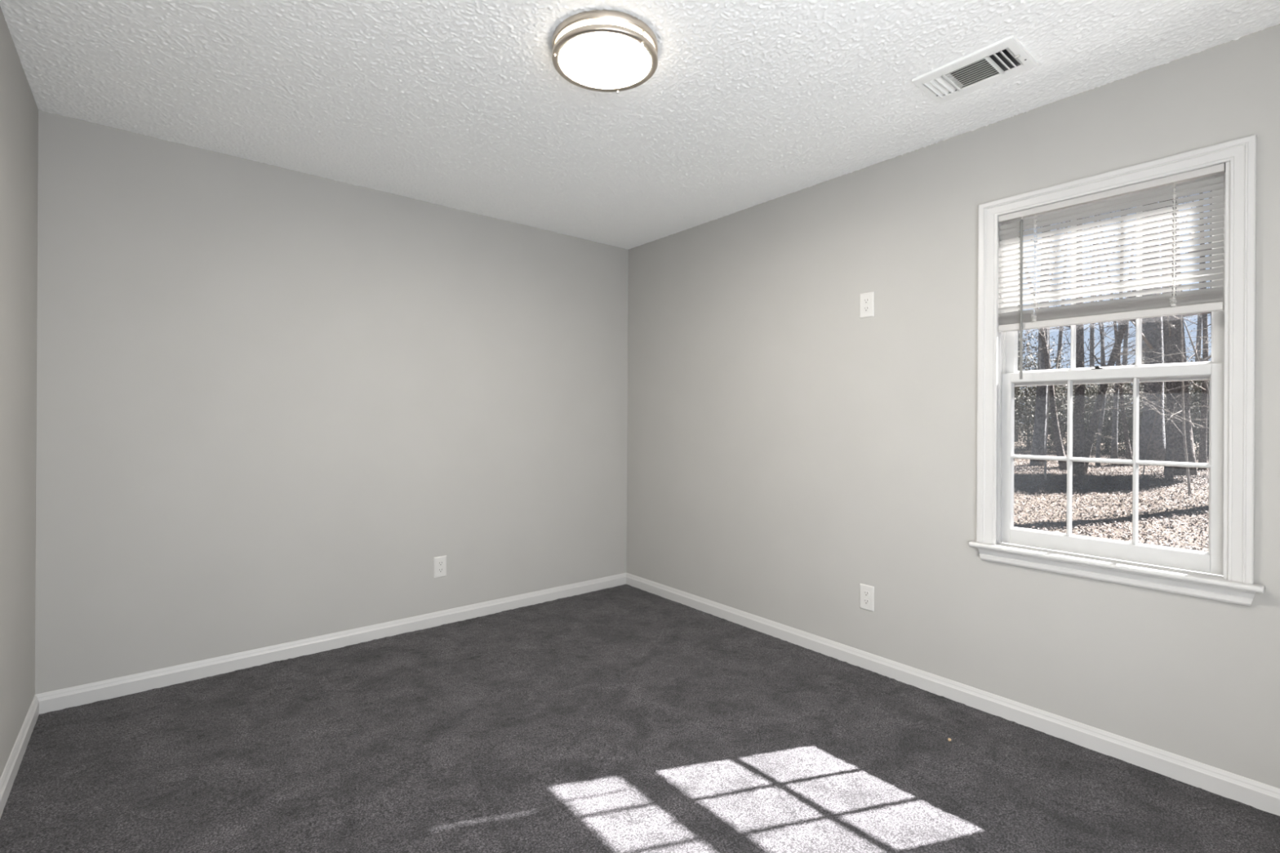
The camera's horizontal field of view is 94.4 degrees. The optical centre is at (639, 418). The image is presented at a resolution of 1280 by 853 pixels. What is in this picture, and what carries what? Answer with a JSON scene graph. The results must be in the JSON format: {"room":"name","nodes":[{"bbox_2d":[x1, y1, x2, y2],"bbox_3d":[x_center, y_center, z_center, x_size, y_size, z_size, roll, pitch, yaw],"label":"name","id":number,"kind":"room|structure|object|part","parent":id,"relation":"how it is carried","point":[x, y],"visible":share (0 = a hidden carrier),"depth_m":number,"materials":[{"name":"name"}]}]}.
{"room":"empty bedroom","nodes":[
{"label":"empty bedroom","id":0,"kind":"room"},
{"bbox_2d":[0,6,38,777],"bbox_3d":[-1.257,-0.021,0.863,0.130,2.472,4.120,0,0,-40],"label":"wall","id":1,"kind":"structure","parent":0,"point":[19,110],"depth_m":2.03,"materials":[{"name":"paint"}]},
{"bbox_2d":[0,694,39,818],"bbox_3d":[-1.209,1.163,0.908,0.014,0.080,3.860,0,0,-40],"label":"baseboard","id":2,"kind":"structure","parent":1,"relation":"attached to","point":[9,774],"depth_m":2.02,"materials":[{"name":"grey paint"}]},
{"bbox_2d":[35,109,628,694],"bbox_3d":[-1.256,-0.021,3.452,3.172,2.472,0.130,0,0,-40],"label":"wall","id":3,"kind":"structure","parent":0,"point":[269,398],"depth_m":2.95,"materials":[{"name":"paint"}]},
{"bbox_2d":[35,573,626,714],"bbox_3d":[-1.267,1.163,3.355,3.042,0.080,0.014,0,0,-40],"label":"baseboard","id":4,"kind":"structure","parent":3,"relation":"attached to","point":[77,695],"depth_m":2.96,"materials":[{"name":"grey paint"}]},
{"bbox_2d":[434,555,446,577],"bbox_3d":[-1.161,0.866,3.446,0.074,0.121,0.008,0,0,-40],"label":"wall outlet","id":5,"kind":"object","parent":3,"relation":"attached to","point":[440,562],"visible":1,"depth_m":3.44,"materials":[{"name":"white plastic"}]},
{"bbox_2d":[437,568,443,573],"bbox_3d":[-1.160,0.885,3.444,0.033,0.025,0.003,0,0,-40],"label":"receptacle","id":6,"kind":"object","parent":5,"relation":"attached to","point":[439,570],"depth_m":3.44,"materials":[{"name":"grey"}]},
{"bbox_2d":[437,560,443,565],"bbox_3d":[-1.160,0.846,3.444,0.033,0.025,0.003,0,0,-40],"label":"receptacle","id":7,"kind":"object","parent":5,"relation":"attached to","point":[439,562],"depth_m":3.44,"materials":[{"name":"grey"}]},
{"bbox_2d":[0,584,1279,852],"bbox_3d":[-0.042,1.208,1.873,3.042,0.011,3.860,0,0,-40],"label":"floor","id":8,"kind":"structure","parent":0,"point":[624,718],"depth_m":2.08,"materials":[{"name":"carpet"}]},
{"bbox_2d":[0,0,1279,249],"bbox_3d":[-0.028,-1.228,1.873,3.042,0.006,3.860,0,0,-40],"label":"ceiling","id":9,"kind":"structure","parent":0,"point":[465,105],"depth_m":2.18,"materials":[{"name":"white paint"}]},
{"bbox_2d":[551,9,657,93],"bbox_3d":[-0.115,-1.200,1.960,0.348,0.069,0.348,0,0,-40],"label":"ceiling light","id":10,"kind":"object","parent":9,"relation":"attached to","point":[604,51],"visible":1,"depth_m":1.90,"materials":[{"name":"white glass"}]},
{"bbox_2d":[911,35,1038,103],"bbox_3d":[1.177,-1.278,2.089,0.234,0.140,0.326,0,0,-40],"label":"ceiling vent","id":11,"kind":"object","parent":9,"relation":"in","point":[944,83],"visible":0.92,"depth_m":2.09,"materials":[{"name":"white metal"}]},
{"bbox_2d":[626,23,1279,788],"bbox_3d":[1.229,-0.006,2.833,0.130,2.472,3.990,0,0,-40],"label":"wall","id":12,"kind":"structure","parent":0,"point":[789,451],"depth_m":2.69,"materials":[{"name":"paint"}]},
{"bbox_2d":[859,583,874,611],"bbox_3d":[1.100,0.871,2.875,0.008,0.121,0.074,0,0,-40],"label":"wall outlet","id":13,"kind":"object","parent":12,"relation":"attached to","point":[866,592],"visible":1,"depth_m":2.87,"materials":[{"name":"white plastic"}]},
{"bbox_2d":[862,598,869,604],"bbox_3d":[1.099,0.891,2.873,0.003,0.025,0.033,0,0,-40],"label":"receptacle","id":14,"kind":"object","parent":13,"relation":"attached to","point":[865,601],"depth_m":2.87,"materials":[{"name":"white plastic"}]},
{"bbox_2d":[862,591,869,596],"bbox_3d":[1.099,0.852,2.873,0.003,0.025,0.033,0,0,-40],"label":"receptacle","id":15,"kind":"object","parent":13,"relation":"attached to","point":[865,593],"depth_m":2.87,"materials":[{"name":"white plastic"}]},
{"bbox_2d":[859,291,874,318],"bbox_3d":[1.103,-0.550,2.882,0.008,0.121,0.074,0,0,-40],"label":"wall outlet","id":16,"kind":"object","parent":12,"relation":"attached to","point":[866,300],"visible":1,"depth_m":2.88,"materials":[{"name":"white plastic"}]},
{"bbox_2d":[862,306,869,311],"bbox_3d":[1.101,-0.530,2.881,0.003,0.025,0.033,0,0,-40],"label":"receptacle","id":17,"kind":"object","parent":16,"relation":"attached to","point":[865,308],"depth_m":2.88,"materials":[{"name":"white plastic"}]},
{"bbox_2d":[862,297,869,303],"bbox_3d":[1.101,-0.569,2.881,0.003,0.025,0.033,0,0,-40],"label":"receptacle","id":18,"kind":"object","parent":16,"relation":"attached to","point":[865,300],"depth_m":2.88,"materials":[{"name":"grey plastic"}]},
{"bbox_2d":[626,572,1279,816],"bbox_3d":[1.125,1.177,2.838,0.014,0.080,3.860,0,0,-40],"label":"baseboard","id":19,"kind":"structure","parent":12,"relation":"attached to","point":[1259,795],"depth_m":2.37,"materials":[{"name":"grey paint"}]},
{"bbox_2d":[968,134,1265,606],"bbox_3d":[1.731,-0.154,2.218,0.202,1.495,0.855,0,0,-40],"label":"window","id":20,"kind":"structure","parent":12,"relation":"in","point":[1224,572],"depth_m":2.10,"materials":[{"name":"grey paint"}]},
{"bbox_3d":[1.442,-0.187,2.459,0.019,1.412,0.072,0,0,-40],"label":"casing","id":21,"kind":"part","parent":20,"relation":"part of","materials":[{"name":"grey paint"}]},
{"bbox_2d":[997,163,1225,379],"bbox_3d":[1.690,-0.492,2.187,0.040,0.676,0.668,0,0,-40],"label":"mini blind","id":22,"kind":"object","parent":20,"relation":"attached to","point":[1208,300],"visible":1,"depth_m":2.15,"materials":[{"name":"white plastic"}]},
{"bbox_3d":[1.565,-0.592,2.346,0.030,0.432,0.020,0,0,-40],"label":"ladder cord","id":23,"kind":"part","parent":22,"relation":"part of","materials":[{"name":"white fabric"}]},
{"bbox_3d":[1.695,-0.367,2.191,0.024,0.026,0.664,0,0,-40],"label":"rail","id":24,"kind":"part","parent":22,"relation":"part of","materials":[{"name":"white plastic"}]},
{"bbox_3d":[1.829,-0.590,2.027,0.030,0.432,0.020,0,0,-40],"label":"ladder cord","id":25,"kind":"part","parent":22,"relation":"part of","materials":[{"name":"white fabric"}]},
{"bbox_3d":[1.703,0.531,2.191,0.048,0.021,0.708,0,0,-40],"label":"sill","id":26,"kind":"part","parent":20,"relation":"part of","materials":[{"name":"grey paint"}]},
{"bbox_3d":[1.735,0.168,2.216,0.034,0.702,0.694,0,0,-40],"label":"sash","id":27,"kind":"part","parent":20,"relation":"part of","materials":[{"name":"grey paint"}]},
{"bbox_3d":[1.766,-0.481,2.239,0.029,0.699,0.694,0,0,-40],"label":"sash","id":28,"kind":"part","parent":20,"relation":"part of","materials":[{"name":"grey paint"}]},
{"bbox_3d":[1.681,-0.861,2.175,0.019,0.062,0.809,0,0,-40],"label":"casing","id":29,"kind":"part","parent":20,"relation":"part of","materials":[{"name":"grey paint"}]},
{"bbox_3d":[1.916,-0.184,1.886,0.019,1.412,0.058,0,0,-40],"label":"casing","id":30,"kind":"part","parent":20,"relation":"part of","materials":[{"name":"grey paint"}]},
{"label":"outside","id":31,"kind":"structure","parent":0,"visible":0},
{"bbox_2d":[1013,424,1208,551],"bbox_3d":[31.018,1.180,36.217,88.200,1.472,89.500,0,0,-40],"label":"ground","id":32,"kind":"structure","parent":31,"point":[1093,452],"depth_m":11.53,"materials":[{"name":"brown plant"}]},
{"bbox_2d":[1013,337,1037,432],"bbox_3d":[17.537,-1.494,29.974,5.290,6.467,5.205,0,0,-40],"label":"evergreen shrub","id":33,"kind":"object","parent":32,"relation":"on","point":[1019,337],"visible":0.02,"depth_m":28.71,"materials":[{"name":"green plant"}]},
{"bbox_2d":[1013,368,1066,450],"bbox_3d":[19.143,-0.368,29.619,4.141,4.214,4.328,0,0,16],"label":"evergreen shrub","id":34,"kind":"object","parent":32,"relation":"on","point":[1028,446],"visible":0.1,"depth_m":29.04,"materials":[{"name":"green plant"}]},
{"bbox_2d":[1013,230,1070,442],"bbox_3d":[22.688,-5.938,35.463,7.154,15.107,9.533,0,0,-26],"label":"tree","id":35,"kind":"object","parent":32,"relation":"on","point":[1024,230],"visible":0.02,"depth_m":36.02,"materials":[{"name":"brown plant"}]},
{"bbox_2d":[1013,328,1074,449],"bbox_3d":[16.585,-1.297,26.466,4.817,6.016,4.954,0,0,-40],"label":"evergreen shrub","id":36,"kind":"object","parent":32,"relation":"on","point":[1027,365],"visible":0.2,"depth_m":25.64,"materials":[{"name":"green plant"}]},
{"bbox_2d":[1017,247,1102,471],"bbox_3d":[13.824,-2.529,19.454,5.373,8.755,5.200,0,0,-16],"label":"tree","id":37,"kind":"object","parent":32,"relation":"on","point":[1058,442],"visible":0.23,"depth_m":18.91,"materials":[{"name":"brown plant"}]},
{"bbox_2d":[1016,383,1113,453],"bbox_3d":[19.103,-0.173,26.600,3.750,3.958,3.588,0,0,-40],"label":"evergreen shrub","id":38,"kind":"object","parent":32,"relation":"on","point":[1086,397],"visible":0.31,"depth_m":26.08,"materials":[{"name":"grey plant"}]},
{"bbox_2d":[1015,284,1119,479],"bbox_3d":[10.379,-0.893,14.912,1.684,5.275,2.926,0,0,-13],"label":"sapling","id":39,"kind":"object","parent":32,"relation":"on","point":[1048,333],"visible":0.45,"depth_m":15.14,"materials":[{"name":"brown plant"}]},
{"bbox_2d":[1023,221,1126,440],"bbox_3d":[26.287,-5.978,37.429,6.222,15.223,9.094,0,0,-40],"label":"tree","id":40,"kind":"object","parent":32,"relation":"on","point":[1060,339],"visible":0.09,"depth_m":36.89,"materials":[{"name":"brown plant"}]},
{"bbox_2d":[1027,217,1133,367],"bbox_3d":[23.100,-7.699,31.855,8.294,18.599,5.758,0,0,-11],"label":"tree","id":41,"kind":"object","parent":32,"relation":"on","point":[1086,217],"visible":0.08,"depth_m":31.65,"materials":[{"name":"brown plant"}]},
{"bbox_2d":[1017,217,1146,475],"bbox_3d":[12.255,-4.404,17.778,4.642,12.386,4.519,0,0,-21],"label":"tree","id":42,"kind":"object","parent":32,"relation":"on","point":[1078,437],"visible":0.26,"depth_m":17.00,"materials":[{"name":"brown plant"}]},
{"bbox_2d":[1025,216,1144,417],"bbox_3d":[29.466,-5.930,38.563,8.293,15.072,8.570,0,0,-21],"label":"tree","id":43,"kind":"object","parent":32,"relation":"on","point":[1092,349],"visible":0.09,"depth_m":37.96,"materials":[{"name":"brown plant"}]},
{"bbox_2d":[1035,383,1142,447],"bbox_3d":[22.605,-0.344,30.240,4.964,4.048,4.995,0,0,-40],"label":"evergreen shrub","id":44,"kind":"object","parent":32,"relation":"on","point":[1090,384],"visible":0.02,"depth_m":29.42,"materials":[{"name":"grey plant"}]},
{"bbox_2d":[1024,225,1163,466],"bbox_3d":[14.393,-4.899,19.509,4.658,13.439,2.855,0,0,-15],"label":"tree","id":45,"kind":"object","parent":32,"relation":"on","point":[1040,420],"visible":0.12,"depth_m":20.28,"materials":[{"name":"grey plant"}]},
{"bbox_2d":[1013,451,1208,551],"bbox_3d":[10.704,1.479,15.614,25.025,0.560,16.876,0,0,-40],"label":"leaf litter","id":46,"kind":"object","parent":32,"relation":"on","point":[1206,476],"visible":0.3,"depth_m":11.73,"materials":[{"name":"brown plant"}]},
{"bbox_2d":[1031,209,1195,458],"bbox_3d":[16.695,-4.313,21.889,3.401,12.054,6.203,0,0,-40],"label":"tree","id":47,"kind":"object","parent":32,"relation":"on","point":[1114,428],"visible":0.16,"depth_m":21.97,"materials":[{"name":"grey plant"}]},
{"bbox_2d":[1062,383,1166,453],"bbox_3d":[20.854,-0.008,26.189,3.864,3.482,3.747,0,0,-40],"label":"evergreen shrub","id":48,"kind":"object","parent":32,"relation":"on","point":[1107,446],"visible":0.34,"depth_m":25.68,"materials":[{"name":"grey plant"}]},
{"bbox_2d":[1022,314,1211,428],"bbox_3d":[11.159,-1.177,11.086,5.693,5.800,6.811,0,0,-14],"label":"sapling","id":49,"kind":"object","parent":32,"relation":"on","point":[1188,331],"visible":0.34,"depth_m":11.22,"materials":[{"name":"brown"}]},
{"bbox_2d":[1053,215,1188,442],"bbox_3d":[27.719,-6.570,34.471,8.022,16.342,6.101,0,0,-30],"label":"tree","id":50,"kind":"object","parent":32,"relation":"on","point":[1101,362],"visible":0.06,"depth_m":34.48,"materials":[{"name":"grey plant"}]},
{"bbox_2d":[1054,201,1196,466],"bbox_3d":[16.355,-3.223,20.272,4.747,10.046,3.416,0,0,39],"label":"tree","id":51,"kind":"object","parent":32,"relation":"on","point":[1129,455],"visible":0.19,"depth_m":20.27,"materials":[{"name":"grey plant"}]},
{"bbox_2d":[1085,382,1166,446],"bbox_3d":[25.234,-0.493,30.488,5.082,4.267,5.350,0,0,-40],"label":"evergreen shrub","id":52,"kind":"object","parent":32,"relation":"on","point":[1122,383],"visible":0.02,"depth_m":30.28,"materials":[{"name":"grey plant"}]},
{"bbox_2d":[1088,257,1166,467],"bbox_3d":[15.941,-1.665,18.749,4.138,6.950,2.960,0,0,-40],"label":"tree","id":53,"kind":"object","parent":32,"relation":"on","point":[1101,418],"visible":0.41,"depth_m":19.80,"materials":[{"name":"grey plant"}]},
{"bbox_2d":[1044,191,1212,473],"bbox_3d":[13.661,-3.230,16.409,4.202,10.110,4.764,0,0,-40],"label":"tree","id":54,"kind":"object","parent":32,"relation":"on","point":[1089,439],"visible":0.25,"depth_m":16.97,"materials":[{"name":"grey plant"}]},
{"bbox_2d":[1051,202,1212,461],"bbox_3d":[18.886,-5.862,20.660,6.487,15.257,5.108,0,0,16],"label":"tree","id":55,"kind":"object","parent":32,"relation":"on","point":[1156,452],"visible":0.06,"depth_m":20.67,"materials":[{"name":"grey plant"}]},
{"bbox_2d":[1084,225,1190,439],"bbox_3d":[29.808,-5.575,35.179,8.516,14.412,6.451,0,0,-40],"label":"tree","id":56,"kind":"object","parent":32,"relation":"on","point":[1125,343],"visible":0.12,"depth_m":35.18,"materials":[{"name":"grey plant"}]},
{"bbox_2d":[1075,319,1210,477],"bbox_3d":[13.747,-0.639,15.548,4.113,4.822,3.822,0,0,-4],"label":"sapling","id":57,"kind":"object","parent":32,"relation":"on","point":[1150,436],"visible":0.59,"depth_m":15.65,"materials":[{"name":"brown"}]},
{"bbox_2d":[1085,213,1206,363],"bbox_3d":[29.402,-7.173,32.408,8.071,17.502,8.767,0,0,-6],"label":"tree","id":58,"kind":"object","parent":32,"relation":"on","point":[1135,213],"visible":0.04,"depth_m":32.41,"materials":[{"name":"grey plant"}]},
{"bbox_2d":[1098,212,1195,439],"bbox_3d":[30.900,-6.955,37.472,5.857,17.117,7.073,0,0,32],"label":"tree","id":59,"kind":"object","parent":32,"relation":"on","point":[1143,325],"visible":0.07,"depth_m":36.89,"materials":[{"name":"grey plant"}]},
{"bbox_2d":[1086,217,1209,442],"bbox_3d":[30.515,-5.608,33.528,6.285,14.405,9.242,0,0,-40],"label":"tree","id":60,"kind":"object","parent":32,"relation":"on","point":[1199,325],"visible":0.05,"depth_m":33.38,"materials":[{"name":"grey plant"}]},
{"bbox_2d":[1084,199,1212,481],"bbox_3d":[13.057,-2.879,15.052,3.332,9.266,3.285,0,0,-24],"label":"tree","id":61,"kind":"object","parent":32,"relation":"on","point":[1169,471],"visible":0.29,"depth_m":14.84,"materials":[{"name":"grey plant"}]},
{"bbox_2d":[1097,198,1211,476],"bbox_3d":[16.275,-6.372,17.133,4.032,16.383,5.477,0,0,-40],"label":"tree","id":62,"kind":"object","parent":32,"relation":"on","point":[1179,450],"visible":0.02,"depth_m":16.81,"materials":[{"name":"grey plant"}]},
{"bbox_2d":[1105,355,1208,448],"bbox_3d":[23.158,-0.523,26.538,4.157,4.638,3.968,0,0,-40],"label":"evergreen shrub","id":63,"kind":"object","parent":32,"relation":"on","point":[1127,384],"visible":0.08,"depth_m":26.36,"materials":[{"name":"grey plant"}]},
{"bbox_2d":[1105,192,1211,471],"bbox_3d":[17.758,-4.045,18.481,4.504,11.722,6.510,0,0,-40],"label":"tree","id":64,"kind":"object","parent":32,"relation":"on","point":[1202,437],"visible":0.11,"depth_m":18.66,"materials":[{"name":"grey plant"}]},
{"bbox_2d":[1122,282,1211,497],"bbox_3d":[11.233,-0.709,12.138,2.654,4.902,2.460,0,0,-40],"label":"sapling","id":65,"kind":"object","parent":32,"relation":"on","point":[1189,492],"visible":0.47,"depth_m":12.03,"materials":[{"name":"brown plant"}]},
{"bbox_2d":[1121,191,1212,361],"bbox_3d":[27.312,-6.823,29.389,9.880,16.871,5.749,0,0,2],"label":"tree","id":66,"kind":"object","parent":32,"relation":"on","point":[1210,191],"visible":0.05,"depth_m":29.42,"materials":[{"name":"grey plant"}]},
{"bbox_2d":[1127,382,1208,452],"bbox_3d":[24.953,-0.136,27.032,4.645,3.932,4.715,0,0,-24],"label":"evergreen shrub","id":67,"kind":"object","parent":32,"relation":"on","point":[1208,383],"visible":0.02,"depth_m":26.99,"materials":[{"name":"grey plant"}]},
{"bbox_2d":[1140,352,1211,457],"bbox_3d":[22.708,-0.446,23.689,4.025,4.414,4.127,0,0,-40],"label":"evergreen shrub","id":68,"kind":"object","parent":32,"relation":"on","point":[1199,382],"visible":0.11,"depth_m":23.60,"materials":[{"name":"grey plant"}]},
{"bbox_2d":[1164,381,1208,443],"bbox_3d":[24.634,-0.355,24.332,4.992,4.342,4.589,0,0,11],"label":"evergreen shrub","id":69,"kind":"object","parent":32,"relation":"on","point":[1198,407],"visible":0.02,"depth_m":24.57,"materials":[{"name":"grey plant"}]}
]}

